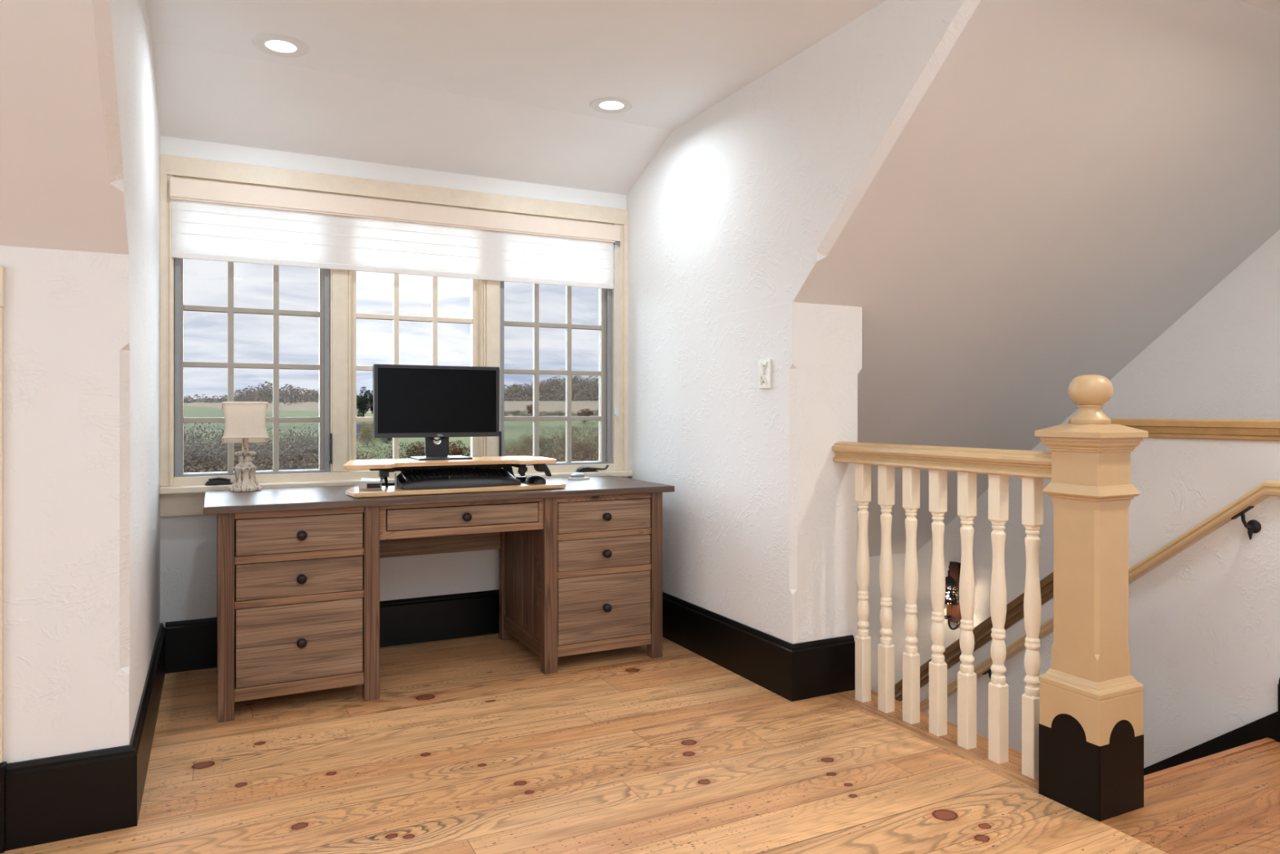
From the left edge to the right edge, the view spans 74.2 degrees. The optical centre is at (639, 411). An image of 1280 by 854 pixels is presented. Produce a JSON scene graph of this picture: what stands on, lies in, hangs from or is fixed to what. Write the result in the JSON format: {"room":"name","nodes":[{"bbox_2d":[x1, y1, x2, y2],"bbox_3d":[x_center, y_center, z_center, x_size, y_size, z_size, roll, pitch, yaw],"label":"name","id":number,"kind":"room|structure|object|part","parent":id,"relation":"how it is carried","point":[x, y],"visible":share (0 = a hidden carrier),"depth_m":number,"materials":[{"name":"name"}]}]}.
{"room":"office","nodes":[
{"label":"office","id":0,"kind":"room"},
{"bbox_2d":[0,0,128,254],"bbox_3d":[-2.042,-0.899,1.381,1.994,0.950,1.044,0,0,-27],"label":"ceiling","id":1,"kind":"structure","parent":0,"point":[56,193],"depth_m":2.01,"materials":[{"name":"paint"}]},
{"bbox_2d":[0,0,159,763],"bbox_3d":[-2.375,-0.117,2.043,1.995,2.514,2.528,0,0,-27],"label":"wall","id":2,"kind":"structure","parent":0,"point":[82,329],"depth_m":2.25,"materials":[{"name":"white paint"}]},
{"bbox_2d":[0,265,4,762],"bbox_3d":[-1.687,0.263,2.130,0.142,1.265,0.024,0,0,-27],"label":"trim","id":3,"kind":"structure","parent":2,"relation":"attached to","point":[2,268],"depth_m":2.15,"materials":[{"name":"white paint"}]},
{"bbox_2d":[0,761,6,853],"bbox_3d":[-1.688,1.009,2.125,0.156,0.222,0.032,0,0,-27],"label":"trim","id":4,"kind":"structure","parent":2,"relation":"attached to","point":[3,764],"depth_m":2.14,"materials":[{"name":"black wood"}]},
{"bbox_2d":[4,622,164,850],"bbox_3d":[-2.596,1.012,2.505,2.015,0.216,1.504,0,0,-27],"label":"baseboard","id":5,"kind":"structure","parent":2,"relation":"attached to","point":[49,799],"depth_m":2.24,"materials":[{"name":"black wood"}]},
{"bbox_2d":[160,135,626,208],"bbox_3d":[-1.099,-1.255,4.190,2.615,0.490,0.160,0,0,-27],"label":"wall","id":6,"kind":"structure","parent":0,"point":[174,146],"depth_m":4.03,"materials":[{"name":"white paint"}]},
{"bbox_2d":[128,154,916,691],"bbox_3d":[-0.459,1.438,4.470,7.600,5.064,0.237,0,0,-27],"label":"wall window","id":7,"kind":"structure","parent":6,"relation":"in","point":[188,543],"depth_m":3.96,"materials":[{"name":"white paint"}]},
{"bbox_2d":[173,257,332,485],"bbox_3d":[-1.728,-0.325,3.796,0.654,1.291,0.136,0,0,-27],"label":"window","id":8,"kind":"structure","parent":7,"relation":"attached to","point":[325,437],"depth_m":3.84,"materials":[{"name":"wood"},{"name":"beige painted wood"},{"name":"grey metal"}]},
{"bbox_3d":[-1.826,0.295,3.677,0.086,0.018,0.013,0,0,-23],"label":"crank handle","id":9,"kind":"part","parent":8,"relation":"part of","materials":[{"name":"black plastic"}]},
{"bbox_3d":[-1.431,0.173,3.921,0.012,0.142,0.021,0,0,-27],"label":"lock lever","id":10,"kind":"part","parent":8,"relation":"part of","materials":[{"name":"black plastic"}]},
{"bbox_2d":[164,589,498,673],"bbox_3d":[-1.058,1.012,4.110,2.175,0.216,0.020,0,0,-27],"label":"baseboard","id":11,"kind":"structure","parent":7,"relation":"attached to","point":[189,644],"depth_m":4.07,"materials":[{"name":"black wood"}]},
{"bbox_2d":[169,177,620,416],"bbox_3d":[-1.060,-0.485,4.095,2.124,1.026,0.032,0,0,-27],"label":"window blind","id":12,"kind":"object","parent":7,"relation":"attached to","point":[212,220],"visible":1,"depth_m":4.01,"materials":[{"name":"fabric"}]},
{"bbox_3d":[-1.073,-0.669,4.092,2.084,0.025,0.009,0,0,-27],"label":"rail","id":13,"kind":"part","parent":12,"relation":"part of","materials":[{"name":"fabric"}]},
{"bbox_3d":[-0.125,-0.455,4.561,0.015,0.910,0.006,0,0,-27],"label":"cord","id":14,"kind":"part","parent":12,"relation":"part of","materials":[{"name":"white fabric"}]},
{"bbox_2d":[351,270,479,471],"bbox_3d":[-1.101,-0.325,4.152,0.650,1.290,0.043,0,0,-27],"label":"window","id":15,"kind":"structure","parent":7,"relation":"attached to","point":[473,321],"depth_m":4.10,"materials":[{"name":"beige wood"}]},
{"bbox_2d":[499,280,611,472],"bbox_3d":[-0.441,-0.325,4.439,0.642,1.291,0.144,0,0,-27],"label":"window","id":16,"kind":"structure","parent":7,"relation":"attached to","point":[604,327],"depth_m":4.51,"materials":[{"name":"wood"},{"name":"painted wood"},{"name":"metal"}]},
{"bbox_3d":[-0.706,0.173,4.286,0.012,0.142,0.021,0,0,-27],"label":"lock lever","id":17,"kind":"part","parent":16,"relation":"part of","materials":[{"name":"black plastic"}]},
{"bbox_3d":[-0.464,-0.325,4.485,0.642,1.290,0.040,0,0,-27],"label":"sash","id":18,"kind":"part","parent":16,"relation":"part of","materials":[{"name":"beige wood"}]},
{"bbox_3d":[-0.215,0.299,4.485,0.104,0.029,0.014,0,0,-18],"label":"crank handle","id":19,"kind":"part","parent":16,"relation":"part of","materials":[{"name":"black plastic"}]},
{"bbox_2d":[151,42,672,195],"bbox_3d":[-0.945,-1.326,3.885,2.215,0.296,0.523,0,0,-27],"label":"ceiling","id":20,"kind":"structure","parent":0,"point":[202,95],"depth_m":3.78,"materials":[{"name":"paint"}]},
{"bbox_2d":[0,633,1279,853],"bbox_3d":[0.119,1.245,0.931,5.450,0.250,6.757,0,0,-27],"label":"floor","id":21,"kind":"structure","parent":0,"point":[466,746],"depth_m":2.59,"materials":[{"name":"brown wood"}]},
{"bbox_2d":[203,475,675,722],"bbox_3d":[-0.849,0.730,3.737,1.909,0.780,0.705,0,0,-27],"label":"wooden desk","id":22,"kind":"object","parent":21,"relation":"on","point":[580,562],"visible":0.98,"depth_m":3.38,"materials":[{"name":"brown wood"}]},
{"bbox_3d":[-1.504,0.744,3.077,0.055,0.752,0.055,0,0,-27],"label":"leg","id":23,"kind":"part","parent":22,"relation":"part of","materials":[{"name":"brown wood"}]},
{"bbox_3d":[-1.411,1.028,3.455,0.452,0.015,0.588,0,0,-27],"label":"panel","id":24,"kind":"part","parent":22,"relation":"part of","materials":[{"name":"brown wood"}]},
{"bbox_3d":[-1.547,0.704,3.725,0.452,0.672,0.015,0,0,-27],"label":"panel","id":25,"kind":"part","parent":22,"relation":"part of","materials":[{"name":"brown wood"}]},
{"bbox_2d":[222,401,268,492],"bbox_3d":[-1.689,0.150,3.622,0.178,0.380,0.158,0,0,-27],"label":"table lamp","id":26,"kind":"object","parent":22,"relation":"on","point":[244,421],"visible":1,"depth_m":3.58,"materials":[{"name":"fabric"}]},
{"bbox_3d":[-1.689,0.107,3.622,0.027,0.134,0.027,0,0,-27],"label":"stem","id":27,"kind":"part","parent":26,"relation":"part of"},
{"bbox_3d":[-1.689,0.049,3.622,0.178,0.178,0.154,0,0,-27],"label":"lamp shade","id":28,"kind":"part","parent":26,"relation":"part of","materials":[{"name":"fabric"}]},
{"bbox_3d":[-1.689,0.048,3.622,0.178,0.175,0.158,0,0,-27],"label":"shade trim","id":29,"kind":"part","parent":26,"relation":"part of","materials":[{"name":"beige fabric"}]},
{"bbox_3d":[-1.274,1.032,3.183,0.452,0.048,0.022,0,0,-27],"label":"drawer rail","id":30,"kind":"part","parent":22,"relation":"part of","materials":[{"name":"brown wood"}]},
{"bbox_3d":[-1.274,0.706,3.183,0.452,0.026,0.022,0,0,-27],"label":"drawer rail","id":31,"kind":"part","parent":22,"relation":"part of","materials":[{"name":"brown wood"}]},
{"bbox_3d":[-1.274,0.543,3.183,0.452,0.028,0.022,0,0,-27],"label":"drawer rail","id":32,"kind":"part","parent":22,"relation":"part of","materials":[{"name":"brown wood"}]},
{"bbox_3d":[-1.274,0.380,3.183,0.452,0.024,0.022,0,0,-27],"label":"drawer rail","id":33,"kind":"part","parent":22,"relation":"part of","materials":[{"name":"brown wood"}]},
{"bbox_3d":[-1.379,0.864,3.392,0.443,0.284,0.494,0,0,-27],"label":"drawer","id":34,"kind":"part","parent":22,"relation":"part of","materials":[{"name":"brown wood"}]},
{"bbox_3d":[-1.379,0.625,3.392,0.443,0.130,0.494,0,0,-27],"label":"drawer","id":35,"kind":"part","parent":22,"relation":"part of","materials":[{"name":"brown wood"}]},
{"bbox_3d":[-1.379,0.461,3.392,0.443,0.132,0.494,0,0,-27],"label":"drawer","id":36,"kind":"part","parent":22,"relation":"part of","materials":[{"name":"brown wood"}]},
{"bbox_3d":[-1.260,0.864,3.155,0.037,0.037,0.036,0,0,-27],"label":"knob","id":37,"kind":"part","parent":22,"relation":"part of","materials":[{"name":"brown metal"}]},
{"bbox_3d":[-1.260,0.626,3.155,0.037,0.037,0.036,0,0,-27],"label":"knob","id":38,"kind":"part","parent":22,"relation":"part of","materials":[{"name":"brown metal"}]},
{"bbox_3d":[-1.260,0.464,3.155,0.037,0.037,0.036,0,0,-27],"label":"knob","id":39,"kind":"part","parent":22,"relation":"part of","materials":[{"name":"brown metal"}]},
{"bbox_3d":[-1.050,0.744,3.305,0.058,0.752,0.055,0,0,-27],"label":"leg","id":40,"kind":"part","parent":22,"relation":"part of","materials":[{"name":"brown wood"}]},
{"bbox_2d":[342,455,565,497],"bbox_3d":[-0.842,0.274,3.713,0.941,0.130,0.530,0,0,-27],"label":"desk riser","id":41,"kind":"object","parent":22,"relation":"on","point":[384,466],"visible":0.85,"depth_m":3.56,"materials":[{"name":"brown wood"}]},
{"bbox_2d":[358,477,395,488],"bbox_3d":[-1.073,0.300,3.535,0.185,0.041,0.109,0,0,-13],"label":"box","id":42,"kind":"object","parent":41,"relation":"on","point":[364,483],"visible":0.95,"depth_m":3.48,"materials":[{"name":"white plastic"}]},
{"bbox_3d":[-1.093,0.307,3.476,0.053,0.020,0.002,0,0,-13],"label":"panel","id":43,"kind":"part","parent":42,"relation":"part of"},
{"bbox_3d":[-1.080,0.284,3.596,0.012,0.072,0.074,0,0,-27],"label":"lift arm","id":44,"kind":"part","parent":41,"relation":"part of"},
{"bbox_3d":[-0.873,0.332,3.792,0.650,0.016,0.360,0,0,-27],"label":"frame","id":45,"kind":"part","parent":41,"relation":"part of","materials":[{"name":"black metal"}]},
{"bbox_2d":[373,364,499,460],"bbox_3d":[-0.881,0.005,3.705,0.549,0.408,0.190,0,0,-27],"label":"monitor","id":46,"kind":"object","parent":41,"relation":"on","point":[427,402],"visible":1,"depth_m":3.70,"materials":[{"name":"black plastic"}]},
{"bbox_3d":[-0.830,0.246,3.663,0.660,0.040,0.230,0,0,-27],"label":"frame","id":47,"kind":"part","parent":41,"relation":"part of","materials":[{"name":"black metal"}]},
{"bbox_2d":[342,455,556,469],"bbox_3d":[-0.824,0.218,3.627,0.895,0.018,0.360,0,0,-27],"label":"shelf","id":48,"kind":"object","parent":41,"relation":"attached to","point":[518,461],"depth_m":3.59,"materials":[{"name":"brown wood"}]},
{"bbox_2d":[346,480,565,497],"bbox_3d":[-0.776,0.329,3.618,0.910,0.017,0.279,0,0,-27],"label":"keyboard tray","id":49,"kind":"object","parent":41,"relation":"on","point":[385,491],"depth_m":3.47,"materials":[{"name":"brown wood"}]},
{"bbox_2d":[396,466,520,489],"bbox_3d":[-0.766,0.281,3.611,0.504,0.078,0.199,0,0,-30],"label":"keyboard","id":50,"kind":"object","parent":41,"relation":"on","point":[464,477],"visible":1,"depth_m":3.57,"materials":[{"name":"black plastic"}]},
{"bbox_3d":[-0.597,0.282,3.842,0.055,0.069,0.020,0,0,-27],"label":"lift arm","id":51,"kind":"part","parent":41,"relation":"part of"},
{"bbox_2d":[514,475,526,482],"bbox_3d":[-0.542,0.308,3.825,0.064,0.024,0.032,0,0,-27],"label":"receiver","id":52,"kind":"object","parent":41,"relation":"on","point":[522,478],"visible":0.41,"depth_m":3.81,"materials":[{"name":"black plastic"}]},
{"bbox_2d":[524,475,546,484],"bbox_3d":[-0.466,0.302,3.768,0.076,0.036,0.112,0,0,-39],"label":"mouse","id":53,"kind":"object","parent":41,"relation":"on","point":[533,479],"visible":1,"depth_m":3.73,"materials":[{"name":"black plastic"}]},
{"bbox_3d":[-0.429,0.257,3.730,0.071,0.062,0.050,0,0,-27],"label":"release lever","id":54,"kind":"part","parent":41,"relation":"part of","materials":[{"name":"black plastic"}]},
{"bbox_3d":[-0.720,0.435,3.471,0.681,0.135,0.030,0,0,-27],"label":"drawer frame","id":55,"kind":"part","parent":22,"relation":"part of","materials":[{"name":"brown wood"}]},
{"bbox_3d":[-0.821,0.428,3.673,0.624,0.080,0.494,0,0,-27],"label":"drawer","id":56,"kind":"part","parent":22,"relation":"part of","materials":[{"name":"brown wood"}]},
{"bbox_3d":[-0.702,0.430,3.436,0.037,0.037,0.036,0,0,-27],"label":"knob","id":57,"kind":"part","parent":22,"relation":"part of","materials":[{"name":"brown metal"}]},
{"bbox_3d":[-0.658,0.744,4.167,0.060,0.752,0.055,0,0,-27],"label":"leg","id":58,"kind":"part","parent":22,"relation":"part of","materials":[{"name":"brown wood"}]},
{"bbox_3d":[-0.531,1.030,3.898,0.028,0.070,0.538,0,0,-27],"label":"rail","id":59,"kind":"part","parent":22,"relation":"part of","materials":[{"name":"brown wood"}]},
{"bbox_3d":[-0.531,0.684,3.898,0.018,0.632,0.538,0,0,-27],"label":"panel","id":60,"kind":"part","parent":22,"relation":"part of","materials":[{"name":"brown wood"}]},
{"bbox_3d":[-0.391,0.744,3.637,0.060,0.752,0.055,0,0,-27],"label":"leg","id":61,"kind":"part","parent":22,"relation":"part of","materials":[{"name":"brown wood"}]},
{"bbox_2d":[568,472,589,479],"bbox_3d":[-0.305,0.325,4.213,0.090,0.030,0.068,0,0,-41],"label":"charger","id":62,"kind":"object","parent":22,"relation":"on","point":[579,476],"visible":1,"depth_m":4.19,"materials":[{"name":"white plastic"}]},
{"bbox_2d":[568,476,589,479],"bbox_3d":[-0.305,0.334,4.213,0.090,0.011,0.068,0,0,-41],"label":"tray","id":63,"kind":"object","parent":22,"relation":"on","point":[571,477],"depth_m":4.19,"materials":[{"name":"white plastic"}]},
{"bbox_3d":[-0.262,0.864,3.954,0.446,0.284,0.494,0,0,-27],"label":"drawer","id":64,"kind":"part","parent":22,"relation":"part of","materials":[{"name":"brown wood"}]},
{"bbox_3d":[-0.262,0.625,3.954,0.446,0.130,0.494,0,0,-27],"label":"drawer","id":65,"kind":"part","parent":22,"relation":"part of","materials":[{"name":"brown wood"}]},
{"bbox_3d":[-0.262,0.461,3.954,0.446,0.132,0.494,0,0,-27],"label":"drawer","id":66,"kind":"part","parent":22,"relation":"part of","materials":[{"name":"brown wood"}]},
{"bbox_3d":[-0.157,1.032,3.745,0.455,0.048,0.022,0,0,-27],"label":"drawer rail","id":67,"kind":"part","parent":22,"relation":"part of","materials":[{"name":"brown wood"}]},
{"bbox_3d":[-0.157,0.706,3.745,0.455,0.026,0.022,0,0,-27],"label":"drawer rail","id":68,"kind":"part","parent":22,"relation":"part of","materials":[{"name":"brown wood"}]},
{"bbox_3d":[-0.157,0.543,3.745,0.455,0.028,0.022,0,0,-27],"label":"drawer rail","id":69,"kind":"part","parent":22,"relation":"part of","materials":[{"name":"brown wood"}]},
{"bbox_3d":[-0.157,0.380,3.745,0.455,0.024,0.022,0,0,-27],"label":"drawer rail","id":70,"kind":"part","parent":22,"relation":"part of","materials":[{"name":"brown wood"}]},
{"bbox_3d":[-0.143,0.864,3.717,0.037,0.037,0.036,0,0,-27],"label":"knob","id":71,"kind":"part","parent":22,"relation":"part of","materials":[{"name":"brown metal"}]},
{"bbox_3d":[-0.143,0.626,3.717,0.037,0.037,0.036,0,0,-27],"label":"knob","id":72,"kind":"part","parent":22,"relation":"part of","materials":[{"name":"brown metal"}]},
{"bbox_3d":[-0.143,0.464,3.717,0.037,0.037,0.036,0,0,-27],"label":"knob","id":73,"kind":"part","parent":22,"relation":"part of","materials":[{"name":"brown metal"}]},
{"bbox_3d":[0.067,0.744,3.868,0.055,0.752,0.055,0,0,-27],"label":"leg","id":74,"kind":"part","parent":22,"relation":"part of","materials":[{"name":"brown wood"}]},
{"bbox_2d":[831,441,1051,778],"bbox_3d":[1.034,0.621,2.951,0.099,0.998,1.004,0,0,-27],"label":"stair railing","id":75,"kind":"object","parent":21,"relation":"on","point":[1033,467],"visible":0.99,"depth_m":2.84,"materials":[{"name":"beige wood"}]},
{"bbox_3d":[1.034,0.162,2.951,0.099,0.080,1.004,0,0,-27],"label":"handrail","id":76,"kind":"part","parent":75,"relation":"part of","materials":[{"name":"beige wood"}]},
{"bbox_2d":[1035,374,1148,821],"bbox_3d":[1.297,0.507,2.438,0.207,1.225,0.207,0,0,-27],"label":"newel post","id":77,"kind":"object","parent":21,"relation":"on","point":[1091,735],"visible":1,"depth_m":2.38,"materials":[{"name":"beige wood"}]},
{"bbox_3d":[1.297,0.772,2.438,0.191,0.043,0.191,0,0,-27],"label":"foot moulding","id":78,"kind":"part","parent":77,"relation":"part of","materials":[{"name":"beige wood"}]},
{"bbox_3d":[1.297,0.095,2.438,0.188,0.042,0.188,0,0,-27],"label":"cap moulding","id":79,"kind":"part","parent":77,"relation":"part of","materials":[{"name":"beige wood"}]},
{"bbox_2d":[145,0,1279,130],"bbox_3d":[1.197,-1.424,1.181,7.600,0.100,6.234,0,0,-27],"label":"ceiling","id":80,"kind":"structure","parent":0,"point":[675,60],"depth_m":3.15,"materials":[{"name":"paint"}]},
{"bbox_2d":[252,34,309,57],"bbox_3d":[-1.350,-1.373,3.185,0.200,0.010,0.200,0,0,-27],"label":"recessed light","id":81,"kind":"object","parent":80,"relation":"in","point":[277,42],"visible":1,"depth_m":3.17,"materials":[{"name":"white plastic"}]},
{"bbox_2d":[589,96,633,113],"bbox_3d":[-0.127,-1.373,3.800,0.200,0.010,0.200,0,0,-27],"label":"recessed light","id":82,"kind":"object","parent":80,"relation":"in","point":[611,102],"visible":1,"depth_m":3.79,"materials":[{"name":"white plastic"}]},
{"bbox_2d":[626,0,981,644],"bbox_3d":[0.650,-0.007,3.566,0.348,2.734,2.528,0,0,-27],"label":"wall","id":83,"kind":"structure","parent":0,"point":[735,210],"depth_m":3.44,"materials":[{"name":"white paint"}]},
{"bbox_2d":[662,591,855,701],"bbox_3d":[0.387,1.012,4.007,0.315,0.216,1.504,0,0,-27],"label":"baseboard","id":84,"kind":"structure","parent":83,"relation":"attached to","point":[794,672],"depth_m":3.42,"materials":[{"name":"black wood"}]},
{"bbox_2d":[758,358,771,388],"bbox_3d":[0.505,-0.151,3.446,0.020,0.120,0.084,0,0,-27],"label":"light switch","id":85,"kind":"object","parent":83,"relation":"attached to","point":[764,365],"visible":1,"depth_m":3.44,"materials":[{"name":"white plastic"}]},
{"bbox_2d":[793,0,1279,556],"bbox_3d":[2.009,-0.224,4.250,3.389,2.300,2.528,0,0,-27],"label":"ceiling","id":86,"kind":"structure","parent":0,"point":[1073,178],"depth_m":3.37,"materials":[{"name":"paint"}]},
{"bbox_2d":[900,437,1279,768],"bbox_3d":[2.607,1.985,2.184,0.120,3.770,6.757,0,0,-27],"label":"wall","id":87,"kind":"structure","parent":0,"point":[1204,623],"depth_m":3.14,"materials":[{"name":"white paint"}]},
{"bbox_2d":[894,571,1053,701],"bbox_3d":[1.499,1.370,4.380,0.184,1.570,1.837,0,0,-27],"label":"trim","id":88,"kind":"structure","parent":87,"relation":"attached to","point":[982,632],"depth_m":3.96,"materials":[{"name":"brown wood"}]},
{"bbox_2d":[920,480,1279,711],"bbox_3d":[1.948,1.143,3.247,0.100,1.818,3.650,0,0,-27],"label":"wall handrail","id":89,"kind":"object","parent":87,"relation":"attached to","point":[1237,508],"visible":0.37,"depth_m":3.08,"materials":[{"name":"brown wood"}]},
{"bbox_2d":[1069,418,1279,441],"bbox_3d":[3.006,0.067,1.385,0.184,0.072,4.970,0,0,-27],"label":"trim","id":90,"kind":"structure","parent":87,"relation":"on","point":[1190,428],"depth_m":3.08,"materials":[{"name":"beige wood"}]},
{"bbox_2d":[1143,677,1279,775],"bbox_3d":[2.544,2.182,2.152,0.020,2.555,6.757,0,0,-27],"label":"baseboard","id":91,"kind":"structure","parent":87,"relation":"attached to","point":[1266,726],"depth_m":3.01,"materials":[{"name":"black wood"}]},
{"bbox_2d":[916,229,1279,666],"bbox_3d":[3.918,1.245,2.844,0.118,5.450,6.879,0,0,-37],"label":"wall","id":92,"kind":"structure","parent":0,"point":[1220,359],"depth_m":4.29,"materials":[{"name":"white paint"}]},
{"bbox_2d":[944,560,961,630],"bbox_3d":[1.937,1.147,5.249,0.195,0.426,0.144,0,0,-37],"label":"wall sconce","id":93,"kind":"object","parent":92,"relation":"attached to","point":[952,580],"visible":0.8,"depth_m":5.23,"materials":[{"name":"black metal"}]},
{"bbox_2d":[946,602,951,615],"bbox_3d":[1.907,1.218,5.227,0.025,0.112,0.025,0,0,-37],"label":"candle","id":94,"kind":"object","parent":93,"relation":"on","point":[948,606],"depth_m":5.22,"materials":[{"name":"orange wax"}]},
{"bbox_3d":[1.907,1.123,5.227,0.116,0.110,0.116,0,0,-37],"label":"lamp shade","id":95,"kind":"part","parent":93,"relation":"part of","materials":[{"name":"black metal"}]},
{"bbox_3d":[1.953,0.979,5.262,0.129,0.092,0.013,0,0,-37],"label":"arm","id":96,"kind":"part","parent":93,"relation":"part of","materials":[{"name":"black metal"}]},
{"bbox_3d":[1.953,1.320,5.262,0.129,0.080,0.013,0,0,-37],"label":"arm","id":97,"kind":"part","parent":93,"relation":"part of","materials":[{"name":"black metal"}]},
{"label":"outside","id":98,"kind":"structure","parent":0,"visible":0},
{"bbox_2d":[183,400,598,468],"bbox_3d":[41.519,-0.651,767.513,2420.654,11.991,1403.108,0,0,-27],"label":"ground","id":99,"kind":"structure","parent":98,"point":[514,430],"depth_m":113.48,"materials":[{"name":"green plant"}]},
{"bbox_2d":[183,381,359,404],"bbox_3d":[-120.654,-0.474,263.516,86.126,20.488,118.977,0,0,-27],"label":"woodland","id":100,"kind":"object","parent":99,"relation":"on","point":[262,394],"visible":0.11,"depth_m":276.18,"materials":[{"name":"green plant"}]},
{"bbox_2d":[183,422,381,472],"bbox_3d":[-13.042,2.547,29.344,9.761,4.477,23.794,0,0,-30],"label":"scrub","id":101,"kind":"object","parent":99,"relation":"on","point":[303,455],"visible":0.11,"depth_m":32.39,"materials":[{"name":"green plant"}]},
{"bbox_2d":[356,386,372,422],"bbox_3d":[-39.256,-0.665,119.990,2.700,5.705,2.564,0,0,-43],"label":"tree","id":102,"kind":"object","parent":99,"relation":"on","point":[362,404],"visible":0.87,"depth_m":119.66,"materials":[{"name":"green plant"}]},
{"bbox_2d":[356,423,373,439],"bbox_3d":[-23.404,2.136,70.000,2.184,2.128,3.000,0,0,40],"label":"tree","id":103,"kind":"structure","parent":99,"relation":"on","point":[358,425],"depth_m":69.96,"materials":[{"name":"green plant"}]},
{"bbox_2d":[356,423,379,446],"bbox_3d":[-19.969,2.007,62.025,1.605,2.226,1.458,0,0,12],"label":"tree","id":104,"kind":"object","parent":99,"relation":"on","point":[364,433],"visible":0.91,"depth_m":61.65,"materials":[{"name":"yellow plant"}]},
{"bbox_2d":[367,390,373,413],"bbox_3d":[-39.458,-0.576,126.024,2.558,5.175,2.694,0,0,39],"label":"tree","id":105,"kind":"object","parent":99,"relation":"on","point":[371,407],"visible":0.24,"depth_m":125.46,"materials":[{"name":"green plant"}]},
{"bbox_2d":[376,437,392,442],"bbox_3d":[-19.884,2.325,66.039,1.594,1.301,1.535,0,0,6],"label":"shrub","id":106,"kind":"object","parent":99,"relation":"on","point":[385,439],"visible":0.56,"depth_m":65.69,"materials":[{"name":"green plant"}]},
{"bbox_2d":[367,440,422,459],"bbox_3d":[-11.522,2.721,40.061,2.805,2.759,2.891,0,0,-17],"label":"shrub","id":107,"kind":"object","parent":99,"relation":"on","point":[408,446],"visible":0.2,"depth_m":39.56,"materials":[{"name":"green plant"}]},
{"bbox_2d":[405,440,425,457],"bbox_3d":[-12.097,2.592,45.875,1.306,1.994,1.764,0,0,-10],"label":"tree","id":108,"kind":"object","parent":99,"relation":"on","point":[421,447],"visible":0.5,"depth_m":45.73,"materials":[{"name":"green plant"}]},
{"bbox_2d":[448,440,470,456],"bbox_3d":[-9.525,2.614,43.822,1.508,2.302,2.037,0,0,19],"label":"tree","id":109,"kind":"object","parent":99,"relation":"on","point":[455,450],"visible":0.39,"depth_m":43.71,"materials":[{"name":"green plant"}]},
{"bbox_2d":[525,404,533,416],"bbox_3d":[-20.981,-0.051,163.148,2.122,2.568,2.022,0,0,-5],"label":"tree","id":110,"kind":"object","parent":99,"relation":"on","point":[530,407],"visible":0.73,"depth_m":162.83,"materials":[{"name":"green plant"}]},
{"bbox_2d":[504,375,598,400],"bbox_3d":[-22.351,-4.860,322.015,101.934,25.029,95.752,0,0,-27],"label":"woodland","id":111,"kind":"object","parent":99,"relation":"on","point":[583,390],"visible":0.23,"depth_m":320.33,"materials":[{"name":"plant"}]},
{"bbox_2d":[504,424,598,462],"bbox_3d":[-3.662,2.490,42.170,8.252,3.703,31.213,0,0,-7],"label":"scrub","id":112,"kind":"object","parent":99,"relation":"on","point":[580,451],"visible":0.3,"depth_m":45.71,"materials":[{"name":"green plant"}]},
{"bbox_2d":[504,408,598,416],"bbox_3d":[-15.852,0.365,150.935,20.736,1.606,11.911,0,0,-27],"label":"hedge","id":113,"kind":"object","parent":99,"relation":"on","point":[517,412],"visible":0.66,"depth_m":149.97,"materials":[{"name":"green plant"}]},
{"bbox_2d":[577,408,593,422],"bbox_3d":[-7.728,0.848,117.730,3.134,2.528,2.987,0,0,24],"label":"tree","id":114,"kind":"object","parent":99,"relation":"on","point":[583,413],"visible":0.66,"depth_m":117.40,"materials":[{"name":"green plant"}]}
]}

